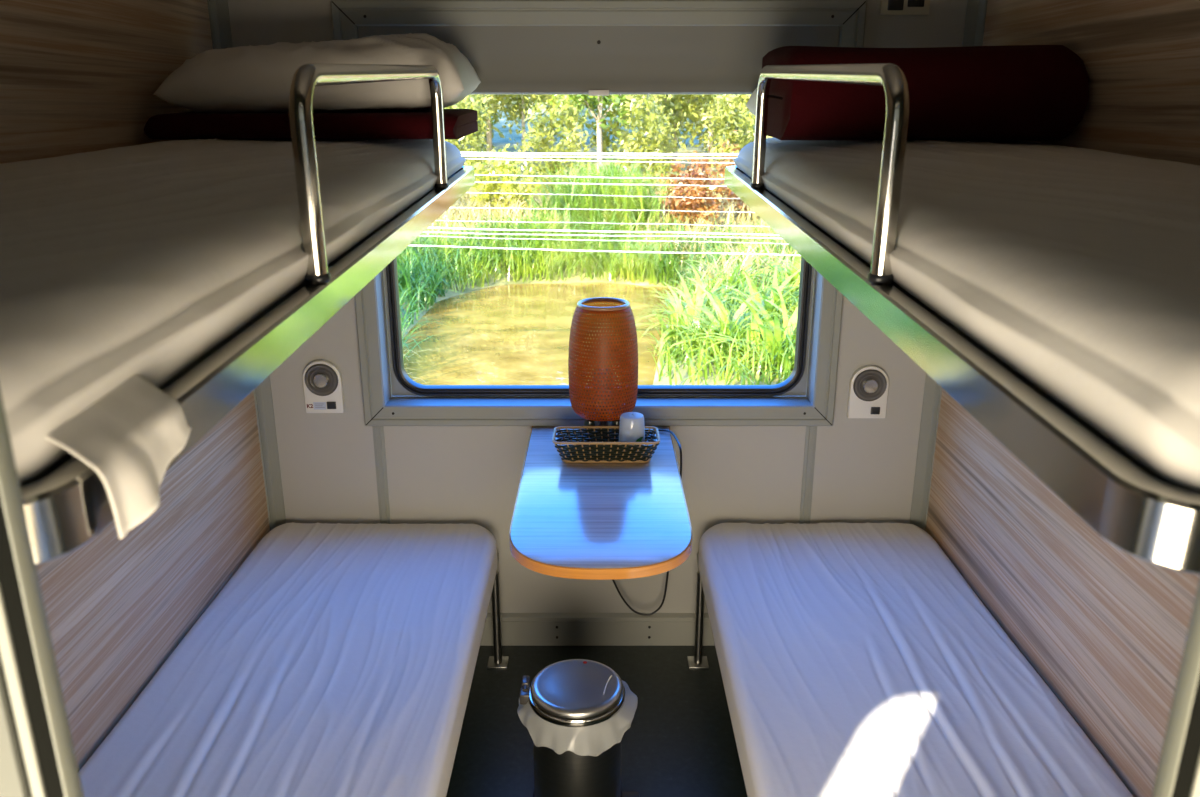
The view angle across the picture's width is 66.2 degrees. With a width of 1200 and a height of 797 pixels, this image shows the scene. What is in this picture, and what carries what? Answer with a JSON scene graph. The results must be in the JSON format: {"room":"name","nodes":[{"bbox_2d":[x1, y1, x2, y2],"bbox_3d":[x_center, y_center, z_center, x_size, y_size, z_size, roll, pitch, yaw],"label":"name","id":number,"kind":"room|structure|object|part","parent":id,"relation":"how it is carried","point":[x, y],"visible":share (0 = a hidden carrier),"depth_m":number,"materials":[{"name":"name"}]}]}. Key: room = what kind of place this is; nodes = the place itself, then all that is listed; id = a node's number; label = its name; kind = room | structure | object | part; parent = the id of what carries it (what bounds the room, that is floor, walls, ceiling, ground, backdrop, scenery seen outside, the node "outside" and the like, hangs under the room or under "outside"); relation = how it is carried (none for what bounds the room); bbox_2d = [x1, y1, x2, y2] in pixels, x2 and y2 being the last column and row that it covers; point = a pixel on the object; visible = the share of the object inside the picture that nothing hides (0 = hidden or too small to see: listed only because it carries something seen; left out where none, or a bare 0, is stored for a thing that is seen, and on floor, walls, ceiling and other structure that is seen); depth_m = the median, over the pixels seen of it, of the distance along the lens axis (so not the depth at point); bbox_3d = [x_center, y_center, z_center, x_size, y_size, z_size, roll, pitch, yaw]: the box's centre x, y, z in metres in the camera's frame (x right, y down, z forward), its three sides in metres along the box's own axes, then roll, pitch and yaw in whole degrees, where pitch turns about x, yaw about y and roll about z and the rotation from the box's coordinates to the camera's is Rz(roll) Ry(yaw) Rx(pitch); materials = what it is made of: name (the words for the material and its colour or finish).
{"room":"train carriage","nodes":[
{"label":"train carriage","id":0,"kind":"room"},
{"bbox_2d":[0,0,269,770],"bbox_3d":[-1.010,-0.040,1.607,0.050,2.320,2.170,0,18,0],"label":"wall","id":1,"kind":"structure","parent":0,"point":[77,76],"depth_m":1.89,"materials":[{"name":"laminate"}]},
{"bbox_2d":[20,63,474,565],"bbox_3d":[-0.650,-0.356,1.432,0.662,0.345,1.985,0,18,0],"label":"bunk bed frame","id":2,"kind":"structure","parent":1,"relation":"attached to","point":[67,504],"depth_m":1.00,"materials":[{"name":"silver metal"}]},
{"bbox_2d":[0,139,465,538],"bbox_3d":[-0.646,-0.290,1.445,0.685,0.211,1.948,0,18,0],"label":"mattress","id":3,"kind":"object","parent":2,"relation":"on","point":[121,268],"visible":0.84,"depth_m":0.82,"materials":[{"name":"white fabric"}]},
{"bbox_2d":[144,109,477,138],"bbox_3d":[-0.630,-0.633,2.114,0.660,0.053,0.391,0,19,0],"label":"folded blanket","id":4,"kind":"object","parent":3,"relation":"on","point":[458,123],"visible":0.81,"depth_m":1.94,"materials":[{"name":"red fabric"}]},
{"bbox_2d":[153,33,480,112],"bbox_3d":[-0.618,-0.738,2.107,0.656,0.181,0.369,0,18,-1],"label":"pillow","id":5,"kind":"object","parent":4,"relation":"on","point":[240,79],"visible":0.78,"depth_m":1.96,"materials":[{"name":"white fabric"}]},
{"bbox_3d":[-0.334,-0.400,1.474,0.025,0.254,0.927,0,20,0],"label":"guard rail","id":6,"kind":"part","parent":2,"relation":"part of","materials":[{"name":"silver metal"}]},
{"bbox_2d":[446,646,746,796],"bbox_3d":[-0.006,1.231,1.568,3.757,0.080,3.050,0,18,0],"label":"floor","id":7,"kind":"structure","parent":0,"point":[679,741],"depth_m":2.50,"materials":[{"name":"black plastic"}]},
{"bbox_2d":[487,552,508,668],"bbox_3d":[-0.629,0.909,1.896,0.701,0.335,1.930,0,18,0],"label":"berth leg","id":8,"kind":"object","parent":7,"relation":"on","point":[497,661],"visible":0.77,"depth_m":2.75,"materials":[{"name":"grey paint"}]},
{"bbox_2d":[79,522,497,796],"bbox_3d":[-0.639,0.700,1.828,0.686,0.104,1.945,0,18,0],"label":"mattress","id":9,"kind":"object","parent":8,"relation":"on","point":[336,660],"visible":1,"depth_m":1.99,"materials":[{"name":"white fabric"}]},
{"bbox_3d":[-0.309,0.654,2.744,0.025,0.300,0.025,0,17,0],"label":"leg","id":10,"kind":"part","parent":8,"relation":"part of","materials":[{"name":"silver metal"}]},
{"bbox_3d":[-0.309,0.800,2.790,0.060,0.006,0.060,0,17,0],"label":"foot plate","id":11,"kind":"part","parent":8,"relation":"part of","materials":[{"name":"silver metal"}]},
{"bbox_2d":[520,659,639,796],"bbox_3d":[-0.053,0.817,2.190,0.238,0.335,0.236,-15,23,-39],"label":"waste bin","id":12,"kind":"object","parent":7,"relation":"on","point":[567,693],"visible":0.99,"depth_m":2.10,"materials":[{"name":"silver metal"}]},
{"bbox_3d":[-0.054,0.668,2.135,0.214,0.019,0.214,0,17,0],"label":"lid","id":13,"kind":"part","parent":12,"relation":"part of","materials":[{"name":"silver metal"}]},
{"bbox_2d":[517,680,637,755],"bbox_3d":[-0.052,0.726,2.152,0.281,0.066,0.275,0,18,0],"label":"liner","id":14,"kind":"object","parent":12,"relation":"in","point":[593,740],"visible":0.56,"depth_m":2.05,"materials":[{"name":"white plastic"}]},
{"bbox_2d":[687,552,708,668],"bbox_3d":[0.617,0.909,1.896,0.700,0.335,1.930,0,18,0],"label":"berth leg","id":15,"kind":"object","parent":7,"relation":"on","point":[697,661],"visible":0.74,"depth_m":2.75,"materials":[{"name":"grey paint"}]},
{"bbox_3d":[0.297,0.800,2.790,0.060,0.006,0.060,0,17,0],"label":"foot plate","id":16,"kind":"part","parent":15,"relation":"part of","materials":[{"name":"silver metal"}]},
{"bbox_3d":[0.297,0.654,2.744,0.025,0.300,0.025,0,17,0],"label":"leg","id":17,"kind":"part","parent":15,"relation":"part of","materials":[{"name":"silver metal"}]},
{"bbox_2d":[698,522,1132,796],"bbox_3d":[0.626,0.699,1.827,0.685,0.106,1.945,0,18,0],"label":"mattress","id":18,"kind":"object","parent":15,"relation":"on","point":[855,659],"visible":1,"depth_m":1.99,"materials":[{"name":"white fabric"}]},
{"bbox_2d":[228,0,966,612],"bbox_3d":[-0.006,-0.351,2.594,1.957,2.320,0.100,0,18,0],"label":"wall","id":19,"kind":"structure","parent":0,"point":[864,468],"depth_m":2.71,"materials":[{"name":"white plastic"}]},
{"bbox_2d":[207,0,285,530],"bbox_3d":[-0.965,-0.332,2.532,0.040,2.320,0.030,0,18,0],"label":"trim","id":20,"kind":"structure","parent":19,"relation":"attached to","point":[218,10],"depth_m":2.67,"materials":[{"name":"grey paint"}]},
{"bbox_2d":[303,360,344,412],"bbox_3d":[-0.792,-0.032,2.626,0.109,0.156,0.031,0,18,0],"label":"light","id":21,"kind":"object","parent":19,"relation":"attached to","point":[322,379],"visible":1,"depth_m":2.62,"materials":[{"name":"white plastic"}]},
{"bbox_3d":[-0.832,0.021,2.640,0.020,0.022,0.001,0,17,0],"label":"sticker panel","id":22,"kind":"part","parent":21,"relation":"part of","materials":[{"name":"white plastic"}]},
{"bbox_2d":[327,402,335,408],"bbox_3d":[-0.770,0.020,2.638,0.026,0.022,0.005,0,17,0],"label":"switch","id":23,"kind":"object","parent":21,"relation":"attached to","point":[330,405],"depth_m":2.64,"materials":[{"name":"black plastic"}]},
{"bbox_2d":[372,426,390,523],"bbox_3d":[-0.646,0.368,2.765,0.032,0.628,0.006,0,18,0],"label":"trim","id":24,"kind":"structure","parent":19,"relation":"attached to","point":[378,431],"depth_m":2.72,"materials":[{"name":"grey paint"}]},
{"bbox_2d":[480,613,714,645],"bbox_3d":[-0.006,0.721,2.870,1.957,0.108,0.020,0,18,0],"label":"baseboard","id":25,"kind":"structure","parent":19,"relation":"attached to","point":[517,629],"depth_m":2.87,"materials":[{"name":"grey metal"}]},
{"bbox_2d":[330,0,866,425],"bbox_3d":[-0.003,-0.475,2.520,1.344,1.130,0.117,0,18,0],"label":"window","id":26,"kind":"structure","parent":19,"relation":"in","point":[391,397],"depth_m":2.59,"materials":[{"name":"grey paint"}]},
{"bbox_2d":[358,26,839,95],"bbox_3d":[-0.003,-0.867,2.360,1.214,0.172,0.096,0,18,0],"label":"window blind","id":27,"kind":"object","parent":26,"relation":"attached to","point":[506,60],"visible":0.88,"depth_m":2.34,"materials":[{"name":"grey"}]},
{"bbox_3d":[-0.003,-0.489,2.565,1.219,1.005,0.023,0,17,0],"label":"mounting plate","id":28,"kind":"part","parent":26,"relation":"part of","materials":[{"name":"black rubber"}]},
{"bbox_2d":[509,426,692,579],"bbox_3d":[0.002,0.251,2.263,0.396,0.100,0.892,0,18,0],"label":"table","id":29,"kind":"object","parent":19,"relation":"attached to","point":[584,521],"visible":0.73,"depth_m":2.06,"materials":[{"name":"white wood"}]},
{"bbox_2d":[552,426,659,462],"bbox_3d":[0.016,0.121,2.410,0.278,0.060,0.131,0,18,0],"label":"woven basket","id":30,"kind":"object","parent":29,"relation":"on","point":[594,450],"visible":0.97,"depth_m":2.36,"materials":[{"name":"black wicker"}]},
{"bbox_2d":[619,412,644,441],"bbox_3d":[0.084,0.091,2.420,0.071,0.100,0.071,0,18,0],"label":"glass","id":31,"kind":"object","parent":30,"relation":"in","point":[632,426],"visible":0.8,"depth_m":2.39,"materials":[{"name":"glass"}]},
{"bbox_2d":[568,297,681,615],"bbox_3d":[0.067,0.206,2.584,0.310,0.976,0.229,0,18,0],"label":"table lamp","id":32,"kind":"object","parent":29,"relation":"on","point":[603,343],"visible":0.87,"depth_m":2.40,"materials":[{"name":"orange wicker"}]},
{"bbox_3d":[0.009,-0.101,2.469,0.188,0.304,0.188,0,17,0],"label":"lamp shade","id":33,"kind":"part","parent":32,"relation":"part of","materials":[{"name":"brown wood"}]},
{"bbox_3d":[0.134,0.375,2.666,0.295,0.605,0.119,12,21,34],"label":"power cord","id":34,"kind":"part","parent":32,"relation":"part of","materials":[{"name":"black plastic"}]},
{"bbox_2d":[799,426,816,523],"bbox_3d":[0.616,0.368,2.765,0.032,0.628,0.006,0,18,0],"label":"trim","id":35,"kind":"structure","parent":19,"relation":"attached to","point":[811,431],"depth_m":2.72,"materials":[{"name":"grey paint"}]},
{"bbox_2d":[847,365,888,417],"bbox_3d":[0.769,-0.017,2.631,0.109,0.156,0.031,0,18,0],"label":"speaker","id":36,"kind":"object","parent":19,"relation":"attached to","point":[868,385],"visible":1,"depth_m":2.63,"materials":[{"name":"white plastic"}]},
{"bbox_2d":[870,407,879,413],"bbox_3d":[0.791,0.035,2.643,0.026,0.022,0.005,0,17,0],"label":"switch","id":37,"kind":"object","parent":36,"relation":"attached to","point":[873,410],"depth_m":2.64,"materials":[{"name":"black plastic"}]},
{"bbox_2d":[880,0,929,14],"bbox_3d":[0.774,-1.016,2.326,0.124,0.085,0.013,0,18,0],"label":"wall socket","id":38,"kind":"object","parent":19,"relation":"attached to","point":[888,7],"visible":1,"depth_m":2.33,"materials":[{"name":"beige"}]},
{"bbox_2d":[909,0,987,530],"bbox_3d":[0.952,-0.332,2.532,0.040,2.320,0.030,0,18,0],"label":"trim","id":39,"kind":"structure","parent":19,"relation":"attached to","point":[976,10],"depth_m":2.67,"materials":[{"name":"grey paint"}]},
{"bbox_2d":[926,0,1199,796],"bbox_3d":[0.997,-0.040,1.607,0.050,2.320,2.170,0,18,0],"label":"wall","id":40,"kind":"structure","parent":0,"point":[1105,627],"depth_m":1.82,"materials":[{"name":"laminate"}]},
{"bbox_2d":[724,63,1199,574],"bbox_3d":[0.641,-0.356,1.432,0.650,0.345,1.985,0,18,0],"label":"bunk bed frame","id":41,"kind":"structure","parent":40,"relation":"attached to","point":[1150,517],"depth_m":0.80,"materials":[{"name":"silver metal"}]},
{"bbox_3d":[0.332,-0.400,1.474,0.025,0.254,0.927,0,20,0],"label":"guard rail","id":42,"kind":"part","parent":41,"relation":"part of","materials":[{"name":"silver metal"}]},
{"bbox_2d":[733,138,1199,490],"bbox_3d":[0.652,-0.311,1.438,0.639,0.165,1.946,0,18,0],"label":"mattress","id":43,"kind":"object","parent":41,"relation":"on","point":[1077,269],"visible":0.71,"depth_m":0.84,"materials":[{"name":"white fabric"}]},
{"bbox_2d":[745,88,756,115],"bbox_3d":[0.664,-0.728,2.219,0.600,0.168,0.176,0,18,0],"label":"pillow","id":44,"kind":"object","parent":43,"relation":"on","point":[751,104],"visible":0.02,"depth_m":2.27,"materials":[{"name":"white fabric"}]},
{"bbox_2d":[762,45,1088,139],"bbox_3d":[0.659,-0.650,1.951,0.585,0.187,0.368,0,19,0],"label":"folded blanket","id":45,"kind":"object","parent":43,"relation":"on","point":[1008,92],"visible":0.91,"depth_m":1.80,"materials":[{"name":"red fabric"}]},
{"bbox_3d":[-0.006,0.292,0.553,2.057,2.320,0.040,0,18,0],"label":"wall","id":46,"kind":"structure","parent":0,"visible":0},
{"bbox_2d":[0,390,83,796],"bbox_3d":[-0.435,0.428,0.589,0.300,2.040,0.057,0,18,0],"label":"trim","id":47,"kind":"structure","parent":46,"relation":"attached to","point":[38,759],"depth_m":0.47,"materials":[{"name":"grey metal"}]},
{"bbox_3d":[-0.447,0.435,0.567,0.277,2.040,0.010,0,17,0],"label":"lining panel","id":48,"kind":"part","parent":47,"relation":"part of","materials":[{"name":"grey plastic"}]},
{"bbox_2d":[1152,578,1199,796],"bbox_3d":[0.455,0.428,0.589,0.300,2.040,0.057,0,18,0],"label":"trim","id":49,"kind":"structure","parent":46,"relation":"attached to","point":[1178,771],"depth_m":0.49,"materials":[{"name":"grey metal"}]},
{"label":"outside","id":50,"kind":"structure","parent":0,"visible":0},
{"bbox_2d":[401,95,792,384],"bbox_3d":[0.000,-7.255,25.184,82.800,4.402,46.000,0,18,0],"label":"ground","id":51,"kind":"structure","parent":50,"point":[499,142],"depth_m":15.76,"materials":[{"name":"plant"}]},
{"bbox_2d":[402,329,433,383],"bbox_3d":[-2.266,-0.443,8.673,1.414,0.680,2.220,-1,18,-4],"label":"grass","id":52,"kind":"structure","parent":51,"relation":"on","point":[403,329],"depth_m":9.05,"materials":[{"name":"green plant"}]},
{"bbox_2d":[397,232,481,363],"bbox_3d":[-3.604,-1.378,10.816,4.297,1.160,7.123,0,18,0],"label":"grass","id":53,"kind":"structure","parent":51,"relation":"on","point":[410,283],"depth_m":12.03,"materials":[{"name":"green plant"}]},
{"bbox_2d":[443,95,496,203],"bbox_3d":[-2.761,-5.052,18.304,1.554,3.139,1.576,0,18,0],"label":"bush","id":54,"kind":"object","parent":51,"relation":"on","point":[469,139],"visible":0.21,"depth_m":18.02,"materials":[{"name":"green plant"}]},
{"bbox_2d":[454,99,510,142],"bbox_3d":[-5.044,-11.631,29.686,3.920,6.660,3.983,-9,20,-27],"label":"tree","id":55,"kind":"object","parent":51,"relation":"on","point":[470,99],"visible":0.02,"depth_m":29.99,"materials":[{"name":"green plant"}]},
{"bbox_2d":[447,95,536,155],"bbox_3d":[-3.077,-10.138,25.483,3.665,7.774,3.670,-6,19,-19],"label":"tree","id":56,"kind":"object","parent":51,"relation":"on","point":[489,136],"visible":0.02,"depth_m":26.54,"materials":[{"name":"green plant"}]},
{"bbox_2d":[464,144,540,215],"bbox_3d":[-1.740,-3.828,16.502,1.426,1.466,1.239,15,23,40],"label":"bush","id":57,"kind":"object","parent":51,"relation":"on","point":[507,164],"visible":0.84,"depth_m":16.42,"materials":[{"name":"yellow plant"}]},
{"bbox_2d":[479,95,563,169],"bbox_3d":[-2.068,-8.086,22.921,2.640,4.704,2.485,0,18,0],"label":"tree","id":58,"kind":"object","parent":51,"relation":"on","point":[516,98],"visible":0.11,"depth_m":22.87,"materials":[{"name":"green plant"}]},
{"bbox_3d":[-1.939,-8.388,22.614,2.494,4.265,2.522,-9,20,-27],"label":"crown","id":59,"kind":"part","parent":58,"relation":"part of","materials":[{"name":"green plant"}]},
{"bbox_2d":[402,282,683,384],"bbox_3d":[-0.532,-0.756,10.778,3.976,0.030,7.062,0,18,0],"label":"pond","id":60,"kind":"structure","parent":51,"relation":"on","point":[510,334],"depth_m":10.59,"materials":[{"name":"liquid"}]},
{"bbox_2d":[504,96,581,141],"bbox_3d":[-1.451,-11.620,29.378,4.150,6.759,3.877,7,19,21],"label":"tree","id":61,"kind":"object","parent":51,"relation":"on","point":[529,96],"visible":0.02,"depth_m":29.59,"materials":[{"name":"green plant"}]},
{"bbox_2d":[513,95,599,196],"bbox_3d":[-0.871,-4.896,18.248,1.778,2.464,1.644,0,18,0],"label":"bush","id":62,"kind":"object","parent":51,"relation":"on","point":[547,130],"visible":0.73,"depth_m":18.05,"materials":[{"name":"green plant"}]},
{"bbox_2d":[548,95,635,176],"bbox_3d":[-0.070,-7.222,19.771,2.648,5.307,2.471,5,18,16],"label":"tree","id":63,"kind":"object","parent":51,"relation":"on","point":[600,100],"visible":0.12,"depth_m":20.13,"materials":[{"name":"green plant"}]},
{"bbox_3d":[-0.039,-7.668,19.765,2.710,4.452,2.617,0,17,0],"label":"crown","id":64,"kind":"part","parent":63,"relation":"part of","materials":[{"name":"green plant"}]},
{"bbox_2d":[533,95,654,155],"bbox_3d":[-0.096,-9.798,25.690,4.204,7.031,3.989,0,18,0],"label":"tree","id":65,"kind":"object","parent":51,"relation":"on","point":[606,140],"visible":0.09,"depth_m":26.71,"materials":[{"name":"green plant"}]},
{"bbox_2d":[398,198,800,292],"bbox_3d":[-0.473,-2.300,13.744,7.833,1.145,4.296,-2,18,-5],"label":"grass","id":66,"kind":"structure","parent":51,"relation":"on","point":[465,261],"depth_m":13.95,"materials":[{"name":"green plant"}]},
{"bbox_2d":[516,150,682,238],"bbox_3d":[0.076,-3.615,16.157,3.206,1.493,3.607,1,18,5],"label":"grass","id":67,"kind":"structure","parent":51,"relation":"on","point":[621,197],"depth_m":15.52,"materials":[{"name":"green plant"}]},
{"bbox_2d":[430,163,770,245],"bbox_3d":[0.093,-3.711,17.181,17.405,1.209,8.088,1,18,2],"label":"meadow grass","id":68,"kind":"structure","parent":51,"relation":"on","point":[457,211],"depth_m":15.91,"materials":[{"name":"green plant"}]},
{"bbox_2d":[409,152,800,255],"bbox_3d":[0.000,-0.692,7.121,12.100,2.512,0.100,0,18,0],"label":"wire fence","id":69,"kind":"object","parent":51,"relation":"on","point":[487,153],"visible":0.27,"depth_m":6.88,"materials":[{"name":"white metal"}]},
{"bbox_2d":[606,95,685,187],"bbox_3d":[0.869,-5.201,18.274,1.639,2.904,1.566,5,18,15],"label":"bush","id":70,"kind":"object","parent":51,"relation":"on","point":[650,126],"visible":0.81,"depth_m":18.12,"materials":[{"name":"green plant"}]},
{"bbox_2d":[607,96,693,144],"bbox_3d":[1.209,-11.810,29.638,3.913,8.294,3.744,-16,24,-41],"label":"tree","id":71,"kind":"object","parent":51,"relation":"on","point":[618,96],"visible":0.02,"depth_m":29.92,"materials":[{"name":"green plant"}]},
{"bbox_2d":[649,95,720,170],"bbox_3d":[2.154,-8.339,22.757,2.266,5.356,2.379,-3,18,-11],"label":"tree","id":72,"kind":"object","parent":51,"relation":"on","point":[678,108],"visible":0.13,"depth_m":22.70,"materials":[{"name":"green plant"}]},
{"bbox_2d":[631,264,749,355],"bbox_3d":[1.000,-0.939,9.583,1.401,0.963,1.339,13,21,35],"label":"leaf plant","id":73,"kind":"object","parent":51,"relation":"on","point":[674,305],"visible":0.44,"depth_m":9.77,"materials":[{"name":"green plant"}]},
{"bbox_2d":[656,147,734,232],"bbox_3d":[1.551,-3.472,15.559,1.498,1.504,1.286,-14,23,-38],"label":"bush","id":74,"kind":"object","parent":51,"relation":"on","point":[700,194],"visible":0.87,"depth_m":15.36,"materials":[{"name":"red plant"}]},
{"bbox_2d":[636,264,758,317],"bbox_3d":[1.127,-1.191,10.476,1.614,0.771,1.598,0,18,0],"label":"leaf plant","id":75,"kind":"object","parent":51,"relation":"on","point":[694,294],"visible":0.24,"depth_m":10.50,"materials":[{"name":"green plant"}]},
{"bbox_2d":[594,216,800,384],"bbox_3d":[2.577,-1.417,11.048,6.302,1.081,8.897,2,18,6],"label":"grass","id":76,"kind":"structure","parent":51,"relation":"on","point":[703,357],"depth_m":8.87,"materials":[{"name":"green plant"}]},
{"bbox_2d":[655,95,754,156],"bbox_3d":[3.255,-9.642,26.166,3.980,6.745,3.537,-5,18,-14],"label":"tree","id":77,"kind":"object","parent":51,"relation":"on","point":[694,134],"visible":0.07,"depth_m":26.54,"materials":[{"name":"green plant"}]},
{"bbox_2d":[650,277,783,366],"bbox_3d":[1.257,-0.695,8.918,1.579,0.882,1.361,0,18,0],"label":"leaf plant","id":78,"kind":"object","parent":51,"relation":"on","point":[718,304],"visible":0.44,"depth_m":8.95,"materials":[{"name":"green plant"}]},
{"bbox_2d":[713,130,746,214],"bbox_3d":[2.733,-4.037,16.544,1.362,1.518,1.412,0,18,0],"label":"bush","id":79,"kind":"object","parent":51,"relation":"on","point":[727,142],"visible":0.04,"depth_m":16.46,"materials":[{"name":"green plant"}]},
{"bbox_2d":[676,244,786,301],"bbox_3d":[1.717,-1.497,11.283,1.338,0.893,1.522,-10,20,-28],"label":"leaf plant","id":80,"kind":"object","parent":51,"relation":"on","point":[748,261],"visible":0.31,"depth_m":11.31,"materials":[{"name":"green plant"}]},
{"bbox_2d":[693,95,771,197],"bbox_3d":[2.602,-5.109,18.153,1.571,2.701,1.542,14,22,37],"label":"bush","id":81,"kind":"object","parent":51,"relation":"on","point":[730,122],"visible":0.62,"depth_m":17.85,"materials":[{"name":"green plant"}]},
{"bbox_2d":[716,96,750,135],"bbox_3d":[4.893,-11.897,29.617,3.920,7.136,4.314,6,19,20],"label":"tree","id":82,"kind":"object","parent":51,"relation":"on","point":[747,96],"visible":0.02,"depth_m":29.86,"materials":[{"name":"green plant"}]},
{"bbox_2d":[686,282,797,381],"bbox_3d":[1.697,-0.549,8.308,1.464,0.990,1.469,-15,23,-40],"label":"leaf plant","id":83,"kind":"object","parent":51,"relation":"on","point":[777,332],"visible":0.41,"depth_m":8.31,"materials":[{"name":"green plant"}]},
{"bbox_2d":[715,95,773,137],"bbox_3d":[3.828,-7.190,20.191,2.755,4.989,2.479,0,18,0],"label":"tree","id":84,"kind":"object","parent":51,"relation":"on","point":[748,118],"visible":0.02,"depth_m":20.25,"materials":[{"name":"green plant"}]},
{"bbox_2d":[707,258,799,336],"bbox_3d":[1.827,-1.023,9.601,1.299,0.885,1.779,7,19,20],"label":"leaf plant","id":85,"kind":"object","parent":51,"relation":"on","point":[752,289],"visible":0.23,"depth_m":9.66,"materials":[{"name":"green plant"}]},
{"bbox_2d":[747,242,800,292],"bbox_3d":[2.265,-1.494,10.998,1.525,0.950,1.464,0,18,0],"label":"leaf plant","id":86,"kind":"object","parent":51,"relation":"on","point":[797,258],"visible":0.2,"depth_m":10.77,"materials":[{"name":"green plant"}]},
{"bbox_2d":[756,256,799,308],"bbox_3d":[2.420,-1.135,9.788,1.666,0.822,1.414,6,19,19],"label":"leaf plant","id":87,"kind":"object","parent":51,"relation":"on","point":[784,256],"visible":0.04,"depth_m":9.74,"materials":[{"name":"green plant"}]},
{"bbox_2d":[745,278,811,336],"bbox_3d":[2.155,-0.804,8.817,1.622,1.024,1.486,0,18,0],"label":"leaf plant","id":88,"kind":"object","parent":51,"relation":"on","point":[772,303],"visible":0.07,"depth_m":8.74,"materials":[{"name":"green plant"}]}
]}

